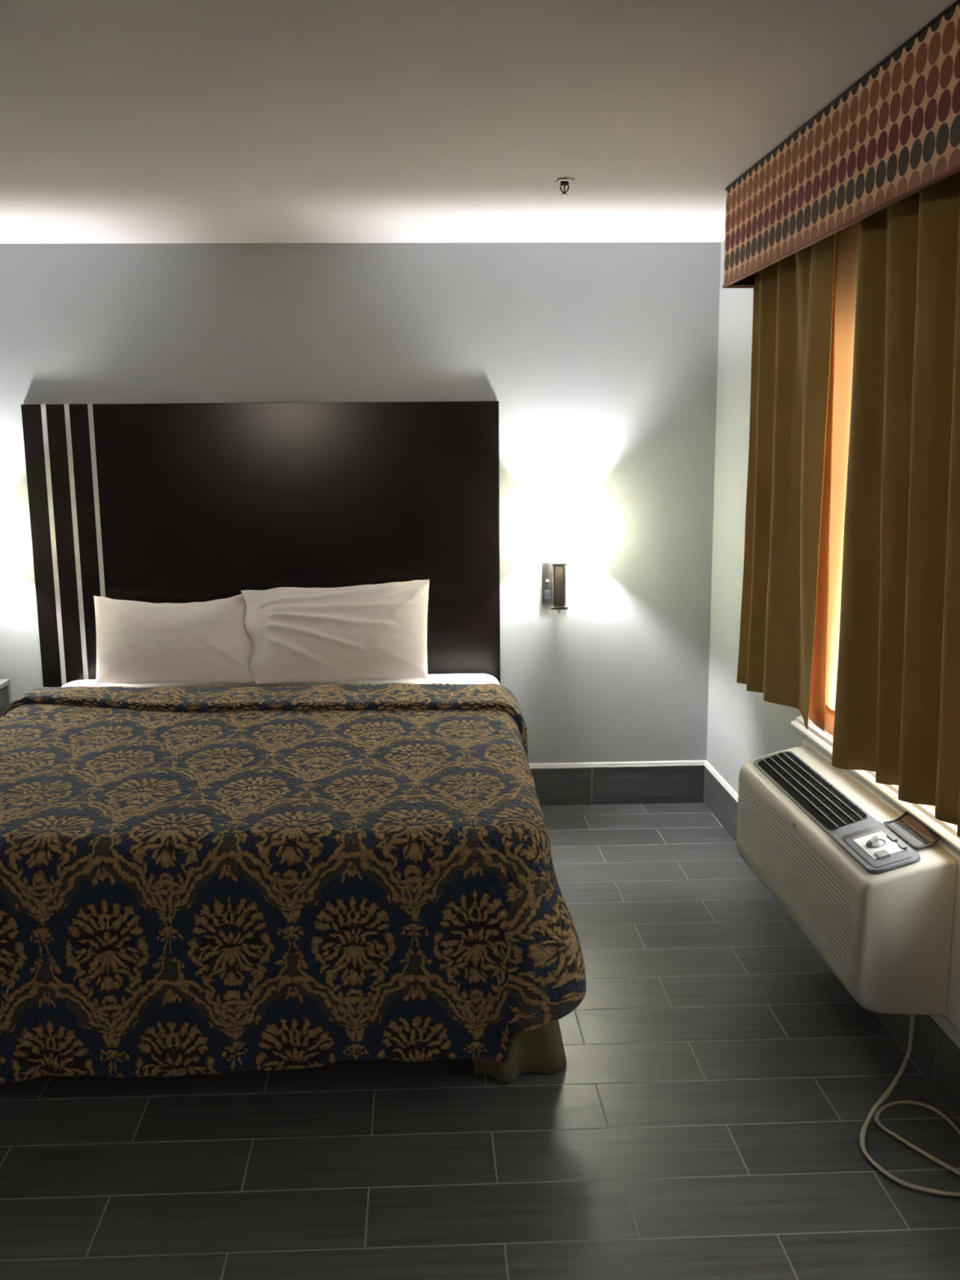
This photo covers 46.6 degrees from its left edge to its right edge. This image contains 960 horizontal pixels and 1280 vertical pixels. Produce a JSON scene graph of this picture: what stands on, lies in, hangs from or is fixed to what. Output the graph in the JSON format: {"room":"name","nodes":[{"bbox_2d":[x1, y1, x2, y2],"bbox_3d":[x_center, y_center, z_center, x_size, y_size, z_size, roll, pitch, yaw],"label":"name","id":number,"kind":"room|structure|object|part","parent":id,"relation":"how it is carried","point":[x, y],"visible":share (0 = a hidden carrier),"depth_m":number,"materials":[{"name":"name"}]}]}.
{"room":"hotel room","nodes":[
{"label":"hotel room","id":0,"kind":"room"},
{"bbox_2d":[0,242,720,763],"bbox_3d":[-1.403,-0.464,5.148,5.575,2.600,0.100,-1,10,-2],"label":"wall","id":1,"kind":"structure","parent":0,"point":[599,360],"depth_m":5.01,"materials":[{"name":"grey paint"}]},
{"bbox_2d":[21,400,500,687],"bbox_3d":[-0.971,-0.147,5.159,2.128,1.864,0.019,-1,10,-2],"label":"headboard","id":2,"kind":"object","parent":1,"relation":"attached to","point":[153,503],"visible":0.59,"depth_m":5.07,"materials":[{"name":"black laminate"}]},
{"bbox_2d":[530,502,591,613],"bbox_3d":[0.365,-0.371,5.076,0.259,0.502,0.206,-1,10,-2],"label":"wall sconce","id":3,"kind":"object","parent":1,"relation":"attached to","point":[560,536],"visible":1,"depth_m":4.97,"materials":[{"name":"white fabric"}]},
{"bbox_2d":[544,590,551,599],"bbox_3d":[0.317,-0.212,5.191,0.030,0.040,0.004,-1,10,-2],"label":"outlet","id":4,"kind":"object","parent":3,"relation":"attached to","point":[547,593],"depth_m":5.19,"materials":[{"name":"grey plastic"}]},
{"bbox_3d":[0.343,-0.268,5.190,0.112,0.194,0.015,-1,10,-2],"label":"wall plate","id":5,"kind":"part","parent":3,"relation":"part of","materials":[{"name":"silver metal"}]},
{"bbox_3d":[0.359,-0.249,5.088,0.054,0.192,0.042,-1,10,-2],"label":"post","id":6,"kind":"part","parent":3,"relation":"part of","materials":[{"name":"brown wood"}]},
{"bbox_3d":[0.365,-0.492,5.047,0.257,0.249,0.188,-1,10,-2],"label":"lamp shade","id":7,"kind":"part","parent":3,"relation":"part of","materials":[{"name":"fabric"}]},
{"bbox_2d":[529,765,704,805],"bbox_3d":[-1.486,0.735,5.302,5.185,0.186,0.011,-1,10,-2],"label":"baseboard","id":8,"kind":"structure","parent":1,"relation":"attached to","point":[651,784],"depth_m":5.37,"materials":[{"name":"tile"}]},
{"bbox_2d":[528,760,705,768],"bbox_3d":[-1.494,0.632,5.281,5.171,0.025,0.015,-1,10,-2],"label":"trim","id":9,"kind":"structure","parent":1,"relation":"attached to","point":[688,762],"depth_m":5.36,"materials":[{"name":"white paint"}]},
{"bbox_2d":[0,0,957,244],"bbox_3d":[-1.116,-1.105,1.031,5.875,0.100,8.000,-1,10,-2],"label":"ceiling","id":10,"kind":"structure","parent":0,"point":[122,121],"depth_m":2.95,"materials":[{"name":"white paint"}]},
{"bbox_2d":[553,177,575,195],"bbox_3d":[0.285,-1.527,3.758,0.075,0.049,0.075,-1,10,-2],"label":"sprinkler","id":11,"kind":"object","parent":10,"relation":"attached to","point":[564,181],"visible":1,"depth_m":3.74,"materials":[{"name":"silver metal"}]},
{"bbox_3d":[0.285,-1.523,3.758,0.034,0.029,0.005,-1,10,-2],"label":"frame arm","id":12,"kind":"part","parent":11,"relation":"part of","materials":[{"name":"metal"}]},
{"bbox_2d":[0,802,959,1279],"bbox_3d":[-1.094,1.553,1.504,5.875,0.100,8.000,-1,10,-2],"label":"floor","id":13,"kind":"structure","parent":0,"point":[705,1115],"depth_m":2.80,"materials":[{"name":"tile"}]},
{"bbox_2d":[0,679,12,717],"bbox_3d":[-2.406,0.556,4.960,0.500,0.674,0.461,-1,10,-2],"label":"nightstand","id":14,"kind":"object","parent":13,"relation":"on","point":[6,700],"visible":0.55,"depth_m":5.09,"materials":[{"name":"grey laminate"}]},
{"bbox_3d":[-2.176,0.525,5.187,0.022,0.652,0.022,-1,10,-2],"label":"leg","id":15,"kind":"part","parent":14,"relation":"part of","materials":[{"name":"grey laminate"}]},
{"bbox_2d":[61,673,566,1083],"bbox_3d":[-0.851,0.692,4.091,2.108,0.671,2.317,-1,10,-2],"label":"bed","id":16,"kind":"object","parent":13,"relation":"on","point":[541,1050],"visible":0.02,"depth_m":3.09,"materials":[{"name":"white fabric"}]},
{"bbox_2d":[93,593,254,684],"bbox_3d":[-1.346,-0.008,4.935,0.769,0.372,0.246,-1,10,-2],"label":"pillow","id":17,"kind":"object","parent":16,"relation":"on","point":[138,642],"visible":0.98,"depth_m":4.87,"materials":[{"name":"white fabric"}]},
{"bbox_3d":[-0.865,0.513,4.087,1.995,0.318,2.260,-1,10,-2],"label":"mattress","id":18,"kind":"part","parent":16,"relation":"part of","materials":[{"name":"white fabric"}]},
{"bbox_2d":[0,683,586,1084],"bbox_3d":[-0.839,0.685,3.861,2.204,0.713,1.977,-1,10,-2],"label":"bedspread","id":19,"kind":"object","parent":16,"relation":"on","point":[209,880],"visible":1,"depth_m":2.98,"materials":[{"name":"multicoloured fabric"}]},
{"bbox_2d":[240,578,429,684],"bbox_3d":[-0.640,-0.038,4.940,0.849,0.422,0.258,-1,10,-4],"label":"pillow","id":20,"kind":"object","parent":16,"relation":"on","point":[378,632],"visible":1,"depth_m":4.88,"materials":[{"name":"white fabric"}]},
{"bbox_2d":[706,240,959,1033],"bbox_3d":[1.390,0.177,1.408,0.152,2.600,7.900,-1,10,-3],"label":"wall","id":21,"kind":"structure","parent":0,"point":[742,727],"depth_m":4.87,"materials":[{"name":"grey paint"}]},
{"bbox_2d":[703,766,959,1119],"bbox_3d":[1.323,1.376,1.564,0.011,0.186,7.798,-1,10,-3],"label":"baseboard","id":22,"kind":"structure","parent":21,"relation":"attached to","point":[933,1051],"depth_m":3.09,"materials":[{"name":"tile"}]},
{"bbox_2d":[703,760,959,1048],"bbox_3d":[1.320,1.273,1.545,0.015,0.025,7.796,-1,10,-3],"label":"trim","id":23,"kind":"structure","parent":21,"relation":"attached to","point":[940,1020],"depth_m":2.99,"materials":[{"name":"white paint"}]},
{"bbox_2d":[722,0,959,288],"bbox_3d":[1.066,-1.217,2.808,0.283,0.336,2.278,-1,10,-3],"label":"valance","id":24,"kind":"object","parent":21,"relation":"attached to","point":[893,135],"visible":0.81,"depth_m":2.75,"materials":[{"name":"multicoloured fabric"}]},
{"bbox_2d":[736,231,837,730],"bbox_3d":[1.024,-0.546,3.702,0.103,1.572,0.774,-1,10,-3],"label":"curtain","id":25,"kind":"object","parent":24,"relation":"hanging from","point":[782,656],"visible":0.97,"depth_m":3.67,"materials":[{"name":"brown fabric"}]},
{"bbox_2d":[824,171,959,837],"bbox_3d":[1.072,-0.383,2.800,0.146,1.578,1.528,-1,10,-3],"label":"curtain","id":26,"kind":"object","parent":24,"relation":"hanging from","point":[892,706],"visible":0.91,"depth_m":2.80,"materials":[{"name":"brown fabric"}]},
{"bbox_2d":[790,715,959,852],"bbox_3d":[1.216,0.477,3.040,0.062,0.062,2.025,-1,10,-3],"label":"window sill","id":27,"kind":"structure","parent":21,"relation":"attached to","point":[925,814],"depth_m":3.20,"materials":[{"name":"white paint"}]},
{"bbox_2d":[802,738,959,1031],"bbox_3d":[1.227,0.738,3.011,0.053,0.442,1.975,-1,10,-3],"label":"frame","id":28,"kind":"object","parent":21,"relation":"attached to","point":[953,1011],"depth_m":2.86,"materials":[{"name":"white paint"}]},
{"bbox_2d":[736,745,956,1015],"bbox_3d":[1.064,0.651,3.397,0.262,0.478,1.126,-1,10,-3],"label":"air conditioner","id":29,"kind":"object","parent":28,"relation":"attached to","point":[869,887],"visible":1,"depth_m":3.00,"materials":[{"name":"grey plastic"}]},
{"bbox_2d":[754,751,920,874],"bbox_3d":[1.039,0.492,3.352,0.134,0.042,1.035,-1,10,-3],"label":"vent","id":30,"kind":"object","parent":29,"relation":"attached to","point":[862,840],"depth_m":3.24,"materials":[{"name":"black plastic"}]},
{"bbox_3d":[1.053,0.539,2.981,0.038,0.019,0.038,-28,26,-38],"label":"knob","id":31,"kind":"part","parent":29,"relation":"part of","materials":[{"name":"plastic"}]},
{"bbox_3d":[1.060,0.552,2.995,0.136,0.044,0.314,-1,10,-3],"label":"control panel","id":32,"kind":"part","parent":29,"relation":"part of","materials":[{"name":"grey plastic"}]},
{"bbox_3d":[1.064,0.548,2.976,0.079,0.022,0.143,-1,10,-3],"label":"label plate","id":33,"kind":"part","parent":29,"relation":"part of","materials":[{"name":"white plastic"}]},
{"bbox_2d":[859,1014,959,1196],"bbox_3d":[1.082,1.143,2.587,0.280,0.280,0.713,-1,10,-2],"label":"power cord","id":34,"kind":"object","parent":29,"relation":"hanging from","point":[862,1137],"visible":0.95,"depth_m":2.83,"materials":[{"name":"beige rubber"}]},
{"bbox_3d":[1.171,0.503,3.002,0.083,0.045,0.203,-1,10,-3],"label":"lid","id":35,"kind":"part","parent":29,"relation":"part of","materials":[{"name":"plastic"}]}
]}

